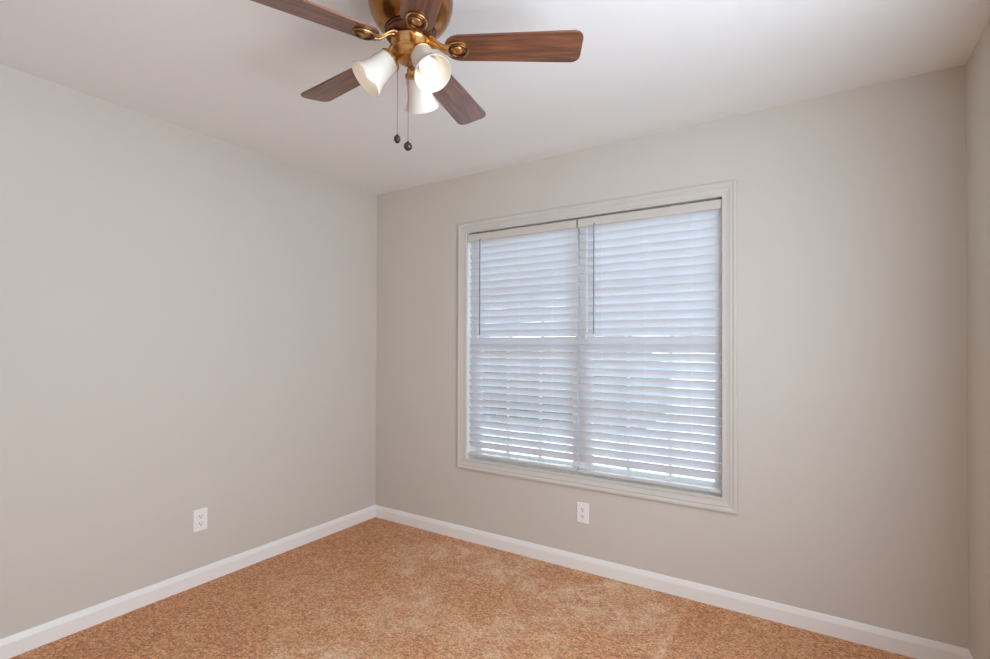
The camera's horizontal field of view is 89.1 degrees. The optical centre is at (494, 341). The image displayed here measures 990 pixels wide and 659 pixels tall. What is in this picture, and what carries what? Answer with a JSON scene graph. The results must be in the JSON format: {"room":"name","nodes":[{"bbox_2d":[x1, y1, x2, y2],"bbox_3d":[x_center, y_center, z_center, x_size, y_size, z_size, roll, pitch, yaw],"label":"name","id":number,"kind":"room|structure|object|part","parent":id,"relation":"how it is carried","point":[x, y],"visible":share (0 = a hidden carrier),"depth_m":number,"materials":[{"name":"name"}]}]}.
{"room":"empty bedroom","nodes":[
{"label":"empty bedroom","id":0,"kind":"room"},
{"bbox_2d":[0,64,376,638],"bbox_3d":[-1.867,0.090,2.445,0.150,2.440,3.649,0,-1,33],"label":"wall","id":1,"kind":"structure","parent":0,"point":[188,318],"depth_m":2.56,"materials":[{"name":"paint"}]},
{"bbox_2d":[0,505,374,658],"bbox_3d":[-1.802,1.266,2.390,0.013,0.087,3.349,0,-1,33],"label":"baseboard","id":2,"kind":"structure","parent":1,"relation":"attached to","point":[13,645],"depth_m":2.55,"materials":[{"name":"white paint"}]},
{"bbox_2d":[193,507,207,532],"bbox_3d":[-1.594,0.968,2.720,0.009,0.117,0.074,0,-1,33],"label":"wall outlet","id":3,"kind":"object","parent":1,"relation":"attached to","point":[200,515],"visible":1,"depth_m":2.72,"materials":[{"name":"white plastic"}]},
{"bbox_2d":[9,517,914,658],"bbox_3d":[-0.408,1.367,1.497,3.625,0.120,3.649,0,-1,33],"label":"floor","id":4,"kind":"structure","parent":0,"point":[374,588],"depth_m":2.39,"materials":[{"name":"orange carpet"}]},
{"bbox_2d":[0,0,989,194],"bbox_3d":[-0.398,-1.193,1.521,3.625,0.120,3.649,0,-1,33],"label":"ceiling","id":5,"kind":"structure","parent":0,"point":[234,72],"depth_m":2.06,"materials":[{"name":"white paint"}]},
{"bbox_2d":[251,0,582,150],"bbox_3d":[-0.282,-0.855,1.591,1.009,0.554,1.032,0,-1,33],"label":"ceiling fan","id":6,"kind":"object","parent":5,"relation":"hanging from","point":[412,29],"visible":1,"depth_m":1.53,"materials":[{"name":"brown wood"}]},
{"bbox_3d":[-0.526,-0.915,1.387,0.426,0.006,0.123,1,11,-34],"label":"blade","id":7,"kind":"part","parent":6,"relation":"part of","materials":[{"name":"brown wood"}]},
{"bbox_3d":[-0.517,-0.912,1.762,0.426,0.006,0.123,0,11,38],"label":"blade","id":8,"kind":"part","parent":6,"relation":"part of","materials":[{"name":"brown wood"}]},
{"bbox_3d":[-0.361,-0.826,1.534,0.053,0.066,0.053,46,-14,-13],"label":"light bulb","id":9,"kind":"part","parent":6,"relation":"part of","materials":[{"name":"white glass"}]},
{"bbox_3d":[-0.357,-0.830,1.536,0.115,0.109,0.115,46,-14,-13],"label":"lamp shade","id":10,"kind":"part","parent":6,"relation":"part of","materials":[{"name":"white glass"}]},
{"bbox_2d":[381,48,398,71],"bbox_3d":[-0.324,-0.865,1.547,0.057,0.057,0.073,0,-1,-18],"label":"socket","id":11,"kind":"object","parent":6,"relation":"attached to","point":[390,59],"depth_m":1.52,"materials":[{"name":"white glass"}]},
{"bbox_3d":[-0.302,-0.766,1.556,0.003,0.257,0.003,0,-1,33],"label":"pull chain","id":12,"kind":"part","parent":6,"relation":"part of","materials":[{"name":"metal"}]},
{"bbox_3d":[-0.303,-0.627,1.555,0.021,0.030,0.021,0,-1,33],"label":"pull knob","id":13,"kind":"part","parent":6,"relation":"part of","materials":[{"name":"brown wood"}]},
{"bbox_3d":[-0.265,-0.594,1.529,0.026,0.030,0.026,0,-1,33],"label":"pull knob","id":14,"kind":"part","parent":6,"relation":"part of","materials":[{"name":"brown wood"}]},
{"bbox_3d":[-0.264,-0.744,1.530,0.003,0.280,0.003,0,-1,-3],"label":"pull chain","id":15,"kind":"part","parent":6,"relation":"part of","materials":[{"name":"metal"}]},
{"bbox_2d":[405,68,414,79],"bbox_3d":[-0.255,-0.864,1.630,0.073,0.057,0.057,0,-1,8],"label":"socket","id":16,"kind":"object","parent":6,"relation":"attached to","point":[411,77],"depth_m":1.61,"materials":[{"name":"gold metal"}]},
{"bbox_2d":[410,42,430,61],"bbox_3d":[-0.222,-0.865,1.520,0.073,0.050,0.073,1,-37,-41],"label":"socket","id":17,"kind":"object","parent":6,"relation":"attached to","point":[415,47],"depth_m":1.49,"materials":[{"name":"white glass"}]},
{"bbox_3d":[-0.172,-0.915,1.262,0.123,0.006,0.426,12,-4,-16],"label":"blade","id":18,"kind":"part","parent":6,"relation":"part of","materials":[{"name":"brown wood"}]},
{"bbox_3d":[-0.251,-0.829,1.664,0.115,0.109,0.115,0,44,8],"label":"lamp shade","id":19,"kind":"part","parent":6,"relation":"part of","materials":[{"name":"white glass"}]},
{"bbox_3d":[-0.200,-0.820,1.494,0.053,0.066,0.053,1,-37,-41],"label":"light bulb","id":20,"kind":"part","parent":6,"relation":"part of","materials":[{"name":"white glass"}]},
{"bbox_3d":[-0.203,-0.825,1.498,0.115,0.109,0.115,1,-37,-41],"label":"lamp shade","id":21,"kind":"part","parent":6,"relation":"part of","materials":[{"name":"white glass"}]},
{"bbox_3d":[-0.158,-0.909,1.869,0.123,0.006,0.426,-12,-4,19],"label":"blade","id":22,"kind":"part","parent":6,"relation":"part of","materials":[{"name":"brown wood"}]},
{"bbox_3d":[0.055,-0.912,1.560,0.426,0.006,0.123,0,-12,1],"label":"blade","id":23,"kind":"part","parent":6,"relation":"part of","materials":[{"name":"brown wood"}]},
{"bbox_2d":[375,65,967,648],"bbox_3d":[0.540,0.104,2.982,3.325,2.440,0.150,0,-1,33],"label":"wall","id":24,"kind":"structure","parent":0,"point":[852,300],"depth_m":2.33,"materials":[{"name":"paint"}]},
{"bbox_2d":[577,502,588,523],"bbox_3d":[0.507,0.991,2.898,0.074,0.117,0.009,0,-1,33],"label":"wall outlet","id":25,"kind":"object","parent":24,"relation":"attached to","point":[582,508],"visible":1,"depth_m":2.90,"materials":[{"name":"white plastic"}]},
{"bbox_2d":[457,180,737,513],"bbox_3d":[0.513,0.030,2.995,1.707,1.639,0.179,0,-1,33],"label":"window","id":26,"kind":"structure","parent":24,"relation":"in","point":[727,502],"depth_m":2.80,"materials":[{"name":"white paint"}]},
{"bbox_2d":[468,220,578,470],"bbox_3d":[0.159,0.024,3.171,0.780,1.477,0.069,0,-1,33],"label":"window blind","id":27,"kind":"object","parent":26,"relation":"attached to","point":[522,274],"visible":0.99,"depth_m":3.15,"materials":[{"name":"white plastic"}]},
{"bbox_3d":[-0.112,-0.350,3.317,0.008,0.630,0.002,0,-1,33],"label":"lift cord","id":28,"kind":"part","parent":27,"relation":"part of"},
{"bbox_3d":[-0.028,0.037,3.297,0.001,1.427,0.040,0,-1,33],"label":"ladder cord","id":29,"kind":"part","parent":27,"relation":"part of","materials":[{"name":"white fabric"}]},
{"bbox_3d":[0.160,0.753,3.169,0.776,0.018,0.050,0,-1,33],"label":"rail","id":30,"kind":"part","parent":27,"relation":"part of","materials":[{"name":"white plastic"}]},
{"bbox_3d":[0.194,0.386,3.232,0.746,0.763,0.028,0,-1,33],"label":"sash","id":31,"kind":"part","parent":26,"relation":"part of","materials":[{"name":"white plastic"}]},
{"bbox_3d":[0.213,-0.330,3.264,0.746,0.752,0.028,0,-1,33],"label":"sash","id":32,"kind":"part","parent":26,"relation":"part of","materials":[{"name":"white plastic"}]},
{"bbox_3d":[0.540,0.030,3.037,1.577,1.509,0.080,0,-1,33],"label":"frame","id":33,"kind":"part","parent":26,"relation":"part of","materials":[{"name":"white plastic"}]},
{"bbox_2d":[578,199,721,493],"bbox_3d":[0.822,0.025,2.747,0.778,1.483,0.069,0,-1,33],"label":"window blind","id":34,"kind":"object","parent":26,"relation":"attached to","point":[651,279],"visible":0.94,"depth_m":2.73,"materials":[{"name":"white plastic"}]},
{"bbox_3d":[0.822,0.758,2.745,0.774,0.018,0.050,0,-1,33],"label":"rail","id":35,"kind":"part","parent":34,"relation":"part of","materials":[{"name":"white plastic"}]},
{"bbox_3d":[1.030,0.038,2.621,0.001,1.433,0.040,0,-1,33],"label":"ladder cord","id":36,"kind":"part","parent":34,"relation":"part of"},
{"bbox_3d":[0.864,0.384,2.804,0.745,0.763,0.028,0,-1,33],"label":"sash","id":37,"kind":"part","parent":26,"relation":"part of","materials":[{"name":"white plastic"}]},
{"bbox_2d":[375,505,966,658],"bbox_3d":[0.491,1.280,2.903,3.325,0.087,0.013,0,-1,33],"label":"baseboard","id":38,"kind":"structure","parent":24,"relation":"attached to","point":[896,642],"depth_m":2.53,"materials":[{"name":"white paint"}]},
{"bbox_2d":[965,19,989,658],"bbox_3d":[1.061,0.083,0.572,0.150,2.440,3.649,0,-1,33],"label":"wall","id":39,"kind":"structure","parent":0,"point":[977,66],"depth_m":1.87,"materials":[{"name":"paint"}]},
{"bbox_2d":[965,649,972,658],"bbox_3d":[0.988,1.260,0.605,0.013,0.087,3.349,0,-1,33],"label":"baseboard","id":40,"kind":"structure","parent":39,"relation":"attached to","point":[968,655],"depth_m":1.99,"materials":[{"name":"white paint"}]},
{"label":"outside","id":41,"kind":"structure","parent":0,"visible":0},
{"bbox_2d":[482,361,714,480],"bbox_3d":[25.097,2.431,39.226,80.000,0.150,86.821,0,-1,33],"label":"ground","id":42,"kind":"structure","parent":41,"point":[660,361],"depth_m":9.82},
{"bbox_2d":[487,351,667,428],"bbox_3d":[0.423,1.057,12.815,7.684,2.339,1.822,0,-1,33],"label":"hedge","id":43,"kind":"object","parent":42,"relation":"on","point":[493,351],"visible":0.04,"depth_m":11.53,"materials":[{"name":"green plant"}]}
]}

